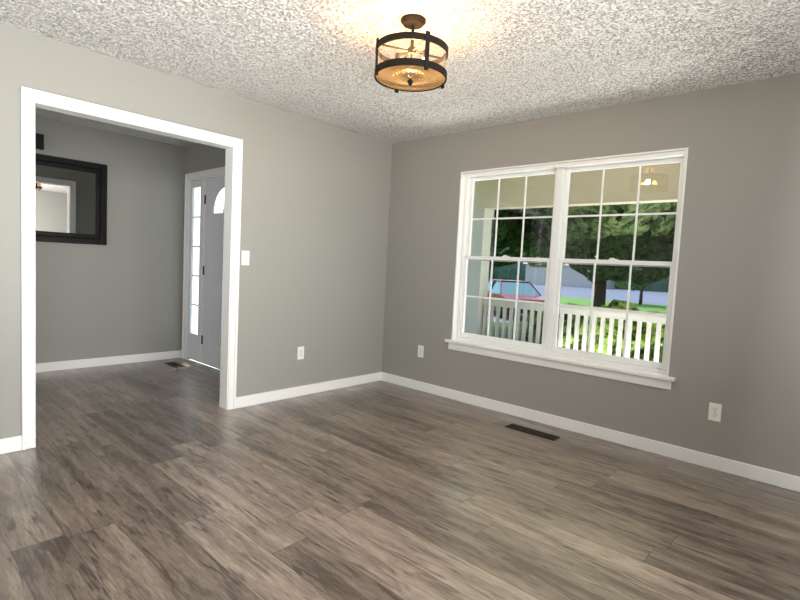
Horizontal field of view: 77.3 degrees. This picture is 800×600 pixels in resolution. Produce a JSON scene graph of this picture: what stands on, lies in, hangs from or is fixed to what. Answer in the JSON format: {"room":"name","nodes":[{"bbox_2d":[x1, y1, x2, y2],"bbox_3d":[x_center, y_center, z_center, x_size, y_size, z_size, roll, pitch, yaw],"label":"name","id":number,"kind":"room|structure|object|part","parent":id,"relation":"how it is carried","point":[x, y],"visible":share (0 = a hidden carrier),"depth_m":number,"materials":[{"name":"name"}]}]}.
{"room":"empty living room","nodes":[
{"label":"empty living room","id":0,"kind":"room"},
{"bbox_2d":[35,116,184,362],"bbox_3d":[-3.852,-0.506,4.433,0.100,2.440,4.100,6,5,42],"label":"wall","id":1,"kind":"structure","parent":0,"point":[120,293],"depth_m":5.31,"materials":[{"name":"grey paint"}]},
{"bbox_2d":[35,133,43,149],"bbox_3d":[-3.408,-1.490,4.688,0.049,0.140,0.110,6,5,42],"label":"box","id":2,"kind":"object","parent":1,"relation":"attached to","point":[39,141],"visible":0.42,"depth_m":4.69,"materials":[{"name":"black"}]},
{"bbox_2d":[35,153,106,244],"bbox_3d":[-3.406,-0.968,4.763,0.038,0.820,1.105,6,5,42],"label":"mirror","id":3,"kind":"object","parent":1,"relation":"attached to","point":[70,200],"visible":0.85,"depth_m":4.93,"materials":[{"name":"black mirror"}]},
{"bbox_2d":[36,350,181,372],"bbox_3d":[-3.902,0.671,4.439,0.014,0.090,3.940,6,5,42],"label":"baseboard","id":4,"kind":"structure","parent":1,"relation":"attached to","point":[103,361],"depth_m":5.29,"materials":[{"name":"white wood"}]},
{"bbox_2d":[0,22,391,438],"bbox_3d":[-1.899,-0.333,3.333,0.115,2.440,5.100,6,5,42],"label":"wall","id":5,"kind":"structure","parent":0,"point":[315,199],"depth_m":4.16,"materials":[{"name":"grey paint"}]},
{"bbox_2d":[0,435,21,453],"bbox_3d":[-2.933,0.871,2.248,0.014,0.090,2.000,6,5,42],"label":"baseboard","id":6,"kind":"structure","parent":5,"relation":"attached to","point":[11,444],"depth_m":2.94,"materials":[{"name":"white wood"}]},
{"bbox_2d":[20,86,242,449],"bbox_3d":[-1.781,-0.175,3.466,0.137,2.120,1.390,6,5,42],"label":"door frame","id":7,"kind":"structure","parent":5,"relation":"attached to","point":[29,97],"depth_m":3.18,"materials":[{"name":"white wood"}]},
{"bbox_2d":[241,251,249,264],"bbox_3d":[-1.226,-0.334,3.975,0.014,0.115,0.070,6,5,42],"label":"light switch","id":8,"kind":"object","parent":5,"relation":"attached to","point":[245,255],"visible":1,"depth_m":3.97,"materials":[{"name":"white plastic"}]},
{"bbox_2d":[297,346,303,359],"bbox_3d":[-0.884,0.473,4.457,0.007,0.115,0.070,6,5,42],"label":"electrical outlet","id":9,"kind":"object","parent":5,"relation":"attached to","point":[300,354],"visible":1,"depth_m":4.45,"materials":[{"name":"white plastic"}]},
{"bbox_2d":[236,372,379,407],"bbox_3d":[-0.767,0.813,4.623,0.014,0.090,1.650,6,5,42],"label":"baseboard","id":10,"kind":"structure","parent":5,"relation":"attached to","point":[254,399],"depth_m":4.50,"materials":[{"name":"white wood"}]},
{"bbox_2d":[181,143,225,349],"bbox_3d":[-1.709,-0.451,5.167,2.085,2.440,0.130,6,5,42],"label":"wall","id":11,"kind":"structure","parent":0,"point":[200,157],"depth_m":5.46,"materials":[{"name":"grey paint"}]},
{"bbox_2d":[187,180,202,360],"bbox_3d":[-2.300,-0.325,5.659,0.296,2.019,0.044,6,5,42],"label":"sidelight","id":12,"kind":"object","parent":11,"relation":"attached to","point":[193,347],"visible":0.71,"depth_m":5.68,"materials":[{"name":"white"}]},
{"bbox_2d":[192,187,200,333],"bbox_3d":[-2.294,-0.438,5.652,0.202,1.656,0.001,6,5,42],"label":"window pane","id":13,"kind":"object","parent":12,"relation":"attached to","point":[196,240],"depth_m":5.67,"materials":[{"name":"white glass"}]},
{"bbox_2d":[182,167,224,366],"bbox_3d":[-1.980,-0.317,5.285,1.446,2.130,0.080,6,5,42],"label":"door casing","id":14,"kind":"structure","parent":11,"relation":"in","point":[206,173],"depth_m":5.73,"materials":[{"name":"white wood"}]},
{"bbox_3d":[-2.161,-0.326,5.501,0.034,1.640,0.006,6,5,42],"label":"front door hinges","id":15,"kind":"part","parent":14,"relation":"part of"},
{"bbox_2d":[202,176,224,368],"bbox_3d":[-1.809,-0.296,5.207,0.908,2.073,0.052,6,5,42],"label":"front door","id":16,"kind":"structure","parent":11,"relation":"in","point":[213,274],"depth_m":5.36,"materials":[{"name":"white wood"}]},
{"bbox_2d":[214,187,224,212],"bbox_3d":[-1.769,-1.044,5.158,0.598,0.299,0.006,6,5,42],"label":"window","id":17,"kind":"structure","parent":16,"relation":"attached to","point":[219,207],"depth_m":5.27,"materials":[{"name":"white glass"}]},
{"bbox_2d":[0,358,799,599],"bbox_3d":[-0.850,1.058,2.410,7.300,0.100,5.100,6,5,42],"label":"floor","id":18,"kind":"structure","parent":0,"point":[155,480],"depth_m":2.52,"materials":[{"name":"grey plastic"}]},
{"bbox_2d":[165,362,185,367],"bbox_3d":[-2.471,0.711,5.491,0.300,0.005,0.100,6,5,42],"label":"floor vent","id":19,"kind":"object","parent":18,"relation":"in","point":[175,364],"visible":1,"depth_m":5.49,"materials":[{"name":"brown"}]},
{"bbox_2d":[505,423,559,440],"bbox_3d":[1.003,1.000,3.798,0.400,0.005,0.110,6,5,42],"label":"floor vent","id":20,"kind":"object","parent":18,"relation":"in","point":[533,432],"visible":1,"depth_m":3.79,"materials":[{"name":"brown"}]},
{"bbox_2d":[0,0,799,146],"bbox_3d":[-0.705,-1.473,2.256,7.500,0.100,5.360,6,5,42],"label":"ceiling","id":21,"kind":"structure","parent":0,"point":[510,61],"depth_m":2.83,"materials":[{"name":"white paint"}]},
{"bbox_2d":[374,14,447,92],"bbox_3d":[0.059,-1.240,2.513,0.366,0.324,0.366,6,5,42],"label":"drum pendant light","id":22,"kind":"object","parent":21,"relation":"hanging from","point":[397,74],"visible":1,"depth_m":2.46,"materials":[{"name":"brown metal"}]},
{"bbox_3d":[0.056,-1.175,2.518,0.348,0.116,0.348,6,5,42],"label":"glass","id":23,"kind":"part","parent":22,"relation":"part of","materials":[{"name":"glass"}]},
{"bbox_2d":[382,73,799,476],"bbox_3d":[1.753,-0.168,3.566,5.215,2.440,0.160,6,5,42],"label":"wall","id":24,"kind":"structure","parent":0,"point":[735,347],"depth_m":3.31,"materials":[{"name":"grey paint"}]},
{"bbox_2d":[418,345,423,357],"bbox_3d":[0.201,0.502,4.884,0.070,0.115,0.007,6,5,42],"label":"electrical outlet","id":25,"kind":"object","parent":24,"relation":"attached to","point":[420,350],"visible":1,"depth_m":4.88,"materials":[{"name":"white plastic"}]},
{"bbox_2d":[448,342,671,389],"bbox_3d":[1.144,0.500,4.019,1.880,0.066,0.015,6,5,42],"label":"apron","id":26,"kind":"object","parent":24,"relation":"attached to","point":[637,379],"visible":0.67,"depth_m":3.87,"materials":[{"name":"white wood"}]},
{"bbox_2d":[445,339,675,381],"bbox_3d":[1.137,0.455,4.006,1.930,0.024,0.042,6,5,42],"label":"window sill","id":27,"kind":"structure","parent":24,"relation":"attached to","point":[644,374],"depth_m":3.83,"materials":[{"name":"white wood"}]},
{"bbox_2d":[451,147,687,375],"bbox_3d":[1.212,-0.321,3.991,1.834,1.532,0.065,6,5,42],"label":"window casing","id":28,"kind":"structure","parent":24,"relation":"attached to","point":[458,256],"depth_m":4.33,"materials":[{"name":"white wood"}]},
{"bbox_2d":[462,150,685,177],"bbox_3d":[1.238,-1.053,3.930,1.808,0.034,0.032,6,5,42],"label":"window trim","id":29,"kind":"structure","parent":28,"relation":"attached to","point":[639,157],"depth_m":3.79,"materials":[{"name":"white wood"}]},
{"bbox_2d":[457,155,685,373],"bbox_3d":[1.262,-0.316,4.047,1.810,1.520,0.085,6,5,42],"label":"window","id":30,"kind":"structure","parent":24,"relation":"in","point":[659,187],"depth_m":3.93,"materials":[{"name":"white"}]},
{"bbox_3d":[0.899,0.003,4.367,0.849,0.755,0.030,6,5,42],"label":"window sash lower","id":31,"kind":"part","parent":30,"relation":"part of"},
{"label":"sash glass","id":32,"kind":"part","parent":30,"relation":"part of","materials":[{"name":"clear glass"}]},
{"bbox_3d":[0.957,-0.711,4.342,0.849,0.755,0.030,6,5,42],"label":"window sash upper","id":33,"kind":"part","parent":30,"relation":"part of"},
{"label":"sash glass","id":34,"kind":"part","parent":30,"relation":"part of","materials":[{"name":"clear glass"}]},
{"bbox_3d":[1.571,0.078,3.756,0.849,0.755,0.030,6,5,42],"label":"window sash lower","id":35,"kind":"part","parent":30,"relation":"part of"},
{"label":"sash glass","id":36,"kind":"part","parent":30,"relation":"part of","materials":[{"name":"clear glass"}]},
{"bbox_3d":[1.629,-0.635,3.732,0.849,0.755,0.030,6,5,42],"label":"window sash upper","id":37,"kind":"part","parent":30,"relation":"part of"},
{"label":"sash glass","id":38,"kind":"part","parent":30,"relation":"part of","materials":[{"name":"clear glass"}]},
{"bbox_2d":[380,372,799,491],"bbox_3d":[1.667,1.008,3.553,5.070,0.090,0.018,6,5,42],"label":"baseboard","id":39,"kind":"structure","parent":24,"relation":"attached to","point":[710,461],"depth_m":3.62,"materials":[{"name":"white wood"}]},
{"bbox_2d":[708,402,721,421],"bbox_3d":[2.029,0.723,3.222,0.070,0.115,0.007,6,5,42],"label":"electrical outlet","id":40,"kind":"object","parent":24,"relation":"attached to","point":[714,412],"visible":1,"depth_m":3.22,"materials":[{"name":"white plastic"}]},
{"label":"outside","id":41,"kind":"structure","parent":0,"visible":0},
{"bbox_2d":[187,359,219,370],"bbox_3d":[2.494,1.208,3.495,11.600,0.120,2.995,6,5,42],"label":"threshold","id":42,"kind":"object","parent":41,"point":[206,365],"depth_m":5.82,"materials":[{"name":"grey"}]}
]}

